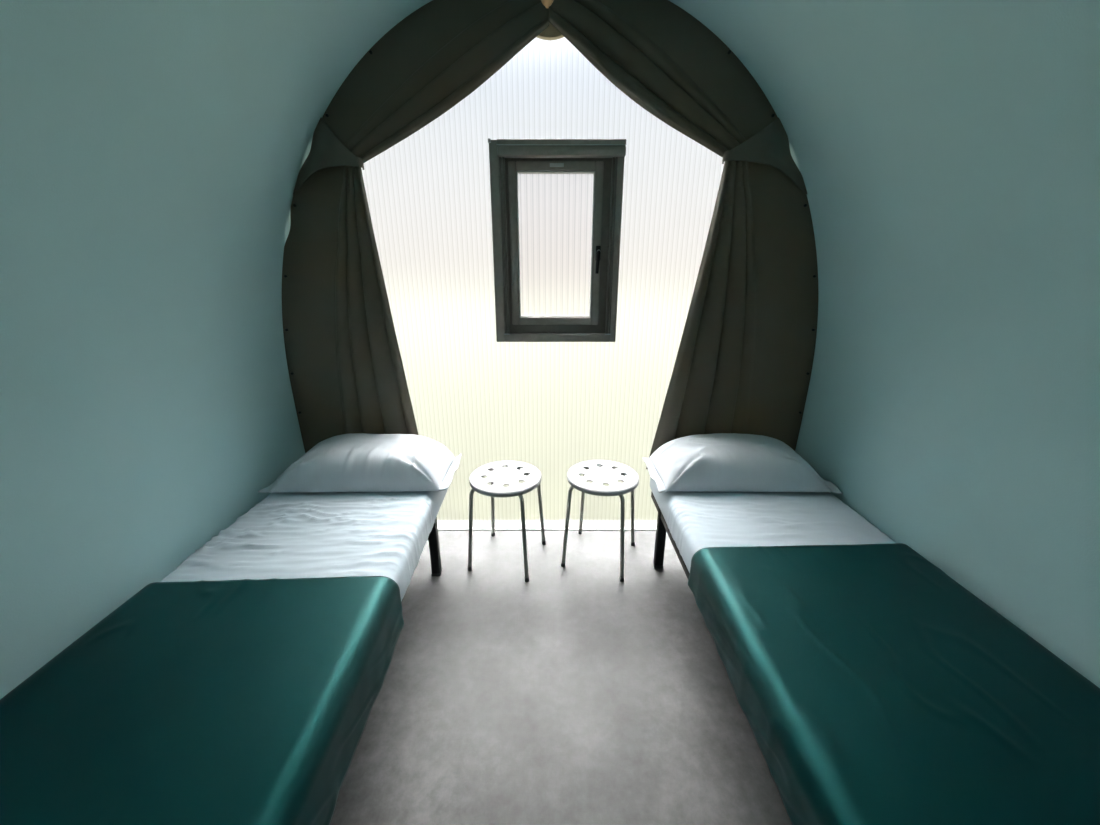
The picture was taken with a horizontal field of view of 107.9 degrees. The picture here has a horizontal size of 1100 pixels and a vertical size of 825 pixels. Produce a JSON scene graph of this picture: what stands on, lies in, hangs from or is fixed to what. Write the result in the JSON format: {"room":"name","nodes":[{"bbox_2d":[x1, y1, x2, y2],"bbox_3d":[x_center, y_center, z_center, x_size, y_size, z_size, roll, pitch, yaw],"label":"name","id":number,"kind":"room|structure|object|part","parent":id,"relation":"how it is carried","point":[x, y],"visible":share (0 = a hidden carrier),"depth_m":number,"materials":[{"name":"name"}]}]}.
{"room":"dormitory","nodes":[
{"label":"dormitory","id":0,"kind":"room"},
{"bbox_2d":[0,0,431,698],"bbox_3d":[-0.665,-0.105,0.633,1.330,2.523,2.870,0,18,0],"label":"wall","id":1,"kind":"structure","parent":0,"point":[153,153],"depth_m":1.14,"materials":[{"name":"teal paint"}]},
{"bbox_2d":[282,0,548,452],"bbox_3d":[-0.641,-0.671,1.781,1.283,2.044,0.064,0,18,0],"label":"curtain","id":2,"kind":"object","parent":1,"relation":"hanging from","point":[345,365],"visible":0.97,"depth_m":1.73,"materials":[{"name":"black fabric"}]},
{"bbox_2d":[361,37,724,527],"bbox_3d":[0.000,-0.495,1.939,2.557,2.470,0.016,0,18,0],"label":"wall","id":3,"kind":"structure","parent":0,"point":[551,407],"depth_m":1.91,"materials":[{"name":"white plastic"}]},
{"bbox_2d":[438,528,655,529],"bbox_3d":[0.000,0.666,2.288,2.400,0.006,0.019,0,18,0],"label":"trim","id":4,"kind":"structure","parent":3,"relation":"attached to","point":[438,528],"depth_m":2.28,"materials":[{"name":"white plastic"}]},
{"bbox_2d":[537,23,563,39],"bbox_3d":[0.000,-0.526,1.908,2.557,2.389,0.020,0,18,0],"label":"trim","id":5,"kind":"structure","parent":3,"relation":"attached to","point":[550,33],"depth_m":1.59,"materials":[{"name":"brown wood"}]},
{"bbox_2d":[488,138,625,341],"bbox_3d":[0.030,-0.748,1.822,0.576,0.839,0.094,0,18,0],"label":"window","id":6,"kind":"structure","parent":3,"relation":"in","point":[556,204],"depth_m":1.81,"materials":[{"name":"black metal"}]},
{"bbox_3d":[-0.204,-0.732,1.808,0.022,0.745,0.026,0,18,0],"label":"guide rail","id":7,"kind":"part","parent":6,"relation":"part of","materials":[{"name":"black metal"}]},
{"bbox_3d":[0.025,-0.756,1.839,0.412,0.688,0.042,0,18,0],"label":"sash","id":8,"kind":"part","parent":6,"relation":"part of","materials":[{"name":"black metal"}]},
{"bbox_3d":[0.025,-0.759,1.850,0.340,0.616,0.006,0,18,0],"label":"pane","id":9,"kind":"part","parent":6,"relation":"part of","materials":[{"name":"glass"}]},
{"bbox_3d":[0.029,-1.063,1.718,0.060,0.014,0.004,0,18,0],"label":"maker plate","id":10,"kind":"part","parent":6,"relation":"part of","materials":[{"name":"silver metal"}]},
{"bbox_3d":[0.218,-0.694,1.816,0.023,0.120,0.039,0,18,0],"label":"handle","id":11,"kind":"part","parent":6,"relation":"part of","materials":[{"name":"black metal"}]},
{"bbox_3d":[0.276,-0.732,1.808,0.022,0.745,0.026,0,18,0],"label":"guide rail","id":12,"kind":"part","parent":6,"relation":"part of","materials":[{"name":"black metal"}]},
{"bbox_2d":[330,530,792,824],"bbox_3d":[0.000,1.104,1.017,2.660,0.060,2.870,0,18,0],"label":"floor","id":13,"kind":"structure","parent":0,"point":[575,693],"depth_m":1.33,"materials":[{"name":"concrete"}]},
{"bbox_2d":[428,517,441,575],"bbox_3d":[-0.845,0.835,1.244,0.695,0.316,1.862,-1,18,-2],"label":"bed leg","id":14,"kind":"object","parent":13,"relation":"on","point":[433,538],"visible":0.09,"depth_m":1.88,"materials":[{"name":"black metal"}]},
{"bbox_2d":[161,472,448,601],"bbox_3d":[-0.846,0.602,1.170,0.746,0.164,1.870,-1,18,-2],"label":"sheet","id":15,"kind":"object","parent":14,"relation":"on","point":[285,535],"visible":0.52,"depth_m":1.43,"materials":[{"name":"white fabric"}]},
{"bbox_2d":[0,576,403,824],"bbox_3d":[-0.824,0.754,0.736,0.767,0.200,1.056,-1,18,-2],"label":"blanket","id":16,"kind":"object","parent":15,"relation":"on","point":[244,701],"visible":1,"depth_m":0.85,"materials":[{"name":"teal fabric"}]},
{"bbox_2d":[258,433,461,492],"bbox_3d":[-0.848,0.216,1.852,0.802,0.170,0.339,0,18,-1],"label":"pillow","id":17,"kind":"object","parent":15,"relation":"on","point":[354,462],"visible":1,"depth_m":1.73,"materials":[{"name":"fabric"}]},
{"bbox_2d":[468,461,545,581],"bbox_3d":[-0.213,0.521,1.993,0.346,0.463,0.346,5,18,14],"label":"stool","id":18,"kind":"object","parent":13,"relation":"on","point":[500,473],"visible":1,"depth_m":1.89,"materials":[{"name":"white plastic"}]},
{"bbox_3d":[-0.350,0.550,1.919,0.117,0.432,0.018,-10,20,-28],"label":"leg","id":19,"kind":"part","parent":18,"relation":"part of","materials":[{"name":"black metal"}]},
{"bbox_3d":[-0.292,0.484,2.125,0.018,0.432,0.117,-10,20,-28],"label":"leg","id":20,"kind":"part","parent":18,"relation":"part of","materials":[{"name":"grey metal"}]},
{"bbox_3d":[-0.213,0.312,1.927,0.346,0.024,0.346,5,18,14],"label":"seat","id":21,"kind":"part","parent":18,"relation":"part of","materials":[{"name":"white plastic"}]},
{"bbox_3d":[-0.134,0.567,1.864,0.018,0.432,0.117,-10,20,-28],"label":"leg","id":22,"kind":"part","parent":18,"relation":"part of","materials":[{"name":"black metal"}]},
{"bbox_3d":[-0.076,0.502,2.070,0.117,0.432,0.018,-10,20,-28],"label":"leg","id":23,"kind":"part","parent":18,"relation":"part of","materials":[{"name":"black metal"}]},
{"bbox_2d":[561,460,638,581],"bbox_3d":[0.255,0.518,2.003,0.346,0.463,0.346,7,19,20],"label":"stool","id":24,"kind":"object","parent":13,"relation":"on","point":[600,472],"visible":1,"depth_m":1.90,"materials":[{"name":"white plastic"}]},
{"bbox_3d":[0.110,0.542,1.943,0.117,0.432,0.018,-8,19,-23],"label":"leg","id":25,"kind":"part","parent":24,"relation":"part of","materials":[{"name":"black metal"}]},
{"bbox_3d":[0.191,0.479,2.142,0.018,0.432,0.117,-8,19,-23],"label":"leg","id":26,"kind":"part","parent":24,"relation":"part of","materials":[{"name":"grey metal"}]},
{"bbox_3d":[0.255,0.309,1.936,0.346,0.024,0.346,7,19,20],"label":"seat","id":27,"kind":"part","parent":24,"relation":"part of","materials":[{"name":"white plastic"}]},
{"bbox_3d":[0.319,0.567,1.866,0.018,0.432,0.117,-8,19,-23],"label":"leg","id":28,"kind":"part","parent":24,"relation":"part of","materials":[{"name":"black metal"}]},
{"bbox_3d":[0.400,0.503,2.066,0.117,0.432,0.018,-8,19,-23],"label":"leg","id":29,"kind":"part","parent":24,"relation":"part of","materials":[{"name":"black metal"}]},
{"bbox_2d":[651,492,689,578],"bbox_3d":[0.866,0.835,1.244,0.725,0.316,1.862,0,18,1],"label":"frame","id":30,"kind":"object","parent":13,"relation":"on","point":[662,527],"visible":0.1,"depth_m":1.92,"materials":[{"name":"black metal"}]},
{"bbox_3d":[0.538,0.606,1.946,0.040,0.303,0.040,0,18,1],"label":"leg","id":31,"kind":"part","parent":30,"relation":"part of","materials":[{"name":"black metal"}]},
{"bbox_2d":[650,469,895,572],"bbox_3d":[0.865,0.605,1.171,0.749,0.158,1.870,0,18,1],"label":"sheet","id":32,"kind":"object","parent":30,"relation":"on","point":[695,521],"visible":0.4,"depth_m":1.54,"materials":[{"name":"white fabric"}]},
{"bbox_2d":[643,433,842,493],"bbox_3d":[0.862,0.215,1.852,0.786,0.173,0.339,0,18,1],"label":"pillow","id":33,"kind":"object","parent":32,"relation":"on","point":[716,462],"visible":1,"depth_m":1.73,"materials":[{"name":"fabric"}]},
{"bbox_2d":[687,543,1099,824],"bbox_3d":[0.858,0.709,0.817,0.777,0.162,1.240,0,18,1],"label":"blanket","id":34,"kind":"object","parent":32,"relation":"on","point":[872,686],"visible":1,"depth_m":0.88,"materials":[{"name":"teal fabric"}]},
{"bbox_2d":[669,0,1099,687],"bbox_3d":[0.665,-0.105,0.633,1.330,2.523,2.870,0,18,0],"label":"wall","id":35,"kind":"structure","parent":0,"point":[946,153],"depth_m":1.15,"materials":[{"name":"teal paint"}]},
{"bbox_2d":[541,0,552,8],"bbox_3d":[-0.010,-1.523,1.476,0.048,0.048,0.060,0,18,0],"label":"ceiling hook","id":36,"kind":"object","parent":35,"relation":"attached to","point":[546,3],"visible":1,"depth_m":1.47,"materials":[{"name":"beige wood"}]},
{"bbox_2d":[548,0,817,468],"bbox_3d":[0.638,-0.672,1.783,1.290,2.044,0.071,0,18,0],"label":"curtain","id":37,"kind":"object","parent":35,"relation":"hanging from","point":[744,361],"visible":0.93,"depth_m":1.75,"materials":[{"name":"black fabric"}]}
]}

